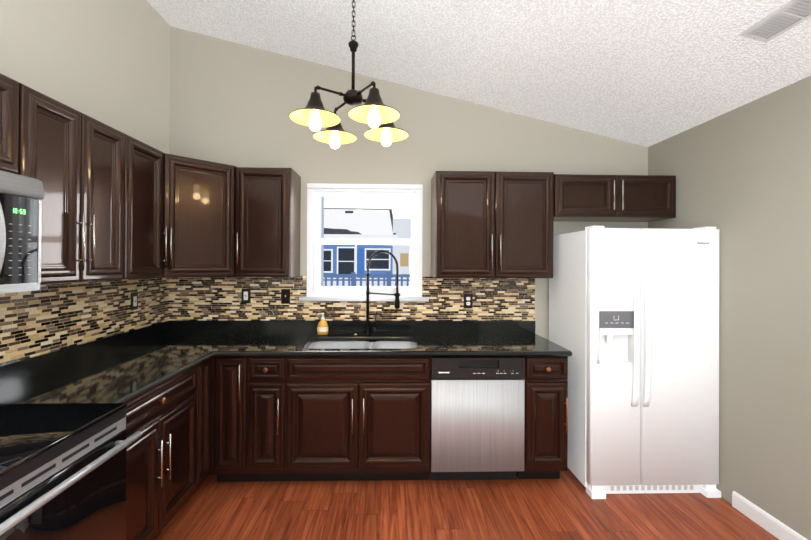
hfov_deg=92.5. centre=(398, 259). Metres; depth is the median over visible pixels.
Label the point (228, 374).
base cabinet
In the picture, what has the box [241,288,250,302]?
electrical outlet plate
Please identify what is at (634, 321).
refrigerator
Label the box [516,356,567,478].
base cabinet
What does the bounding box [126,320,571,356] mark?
countertop
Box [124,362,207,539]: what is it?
base cabinet
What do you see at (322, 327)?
soap dispenser
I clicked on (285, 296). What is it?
switch plate
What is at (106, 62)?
wall
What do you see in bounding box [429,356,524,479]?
dishwasher
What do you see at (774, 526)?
baseboard
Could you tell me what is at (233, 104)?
wall
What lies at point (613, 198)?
upper cabinet
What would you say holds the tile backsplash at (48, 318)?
attached to the wall at (106, 62)
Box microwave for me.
[0,170,43,292]
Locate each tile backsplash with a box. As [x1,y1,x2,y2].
[0,278,171,364]
[168,276,534,320]
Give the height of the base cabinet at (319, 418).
0.876 m
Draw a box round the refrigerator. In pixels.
[549,226,720,498]
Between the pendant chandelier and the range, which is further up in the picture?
the pendant chandelier
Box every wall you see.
[0,0,170,153]
[170,27,647,339]
[648,76,810,539]
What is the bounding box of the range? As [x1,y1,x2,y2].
[0,403,141,539]
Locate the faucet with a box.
[353,250,399,334]
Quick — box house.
[319,196,410,286]
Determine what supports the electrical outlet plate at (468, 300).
attached to the tile backsplash at (193, 298)
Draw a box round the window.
[299,183,428,301]
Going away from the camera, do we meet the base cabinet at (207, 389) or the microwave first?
the microwave
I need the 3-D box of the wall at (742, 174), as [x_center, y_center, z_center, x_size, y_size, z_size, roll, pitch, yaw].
[2.198,0.270,0.088,0.140,2.461,6.200,0,0,-1]
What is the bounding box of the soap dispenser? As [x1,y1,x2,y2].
[317,313,327,334]
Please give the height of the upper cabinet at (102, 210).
0.793 m
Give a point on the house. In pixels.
(383, 271)
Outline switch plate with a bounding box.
[281,289,289,303]
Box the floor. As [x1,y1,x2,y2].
[154,467,778,539]
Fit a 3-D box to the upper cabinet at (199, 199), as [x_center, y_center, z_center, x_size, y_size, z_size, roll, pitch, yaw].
[-1.494,-0.282,2.770,0.640,0.795,0.649,0,0,-1]
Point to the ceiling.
(647, 73)
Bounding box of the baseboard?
[732,491,807,539]
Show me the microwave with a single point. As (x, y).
(21, 197)
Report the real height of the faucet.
0.666 m
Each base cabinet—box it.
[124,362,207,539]
[204,358,210,478]
[209,357,248,481]
[245,357,284,481]
[285,341,430,480]
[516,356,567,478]
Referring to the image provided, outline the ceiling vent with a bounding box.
[739,0,810,42]
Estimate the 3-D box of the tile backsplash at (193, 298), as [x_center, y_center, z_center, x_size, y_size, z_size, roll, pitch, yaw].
[-0.359,0.308,3.120,2.939,0.358,0.007,0,0,-1]
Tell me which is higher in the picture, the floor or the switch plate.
the switch plate
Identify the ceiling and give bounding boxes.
[147,0,810,146]
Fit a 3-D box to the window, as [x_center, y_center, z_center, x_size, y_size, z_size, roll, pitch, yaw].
[-0.270,-0.140,3.163,1.026,0.941,0.170,0,0,-1]
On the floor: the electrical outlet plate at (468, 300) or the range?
the range
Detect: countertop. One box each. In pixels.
[0,332,215,403]
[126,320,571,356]
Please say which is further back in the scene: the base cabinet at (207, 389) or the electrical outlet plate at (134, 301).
the electrical outlet plate at (134, 301)
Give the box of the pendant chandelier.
[289,0,408,148]
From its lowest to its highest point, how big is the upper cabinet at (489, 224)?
0.783 m
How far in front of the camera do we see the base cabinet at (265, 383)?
2.49 m
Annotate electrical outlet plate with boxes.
[131,292,137,309]
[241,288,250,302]
[464,294,472,307]
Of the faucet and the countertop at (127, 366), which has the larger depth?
the faucet
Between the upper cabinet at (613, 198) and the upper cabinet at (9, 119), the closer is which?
the upper cabinet at (9, 119)
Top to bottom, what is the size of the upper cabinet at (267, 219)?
0.793 m
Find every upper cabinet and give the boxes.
[0,73,18,173]
[18,83,166,284]
[152,153,235,277]
[235,167,300,276]
[431,171,553,277]
[553,174,675,221]
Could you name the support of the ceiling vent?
in the ceiling

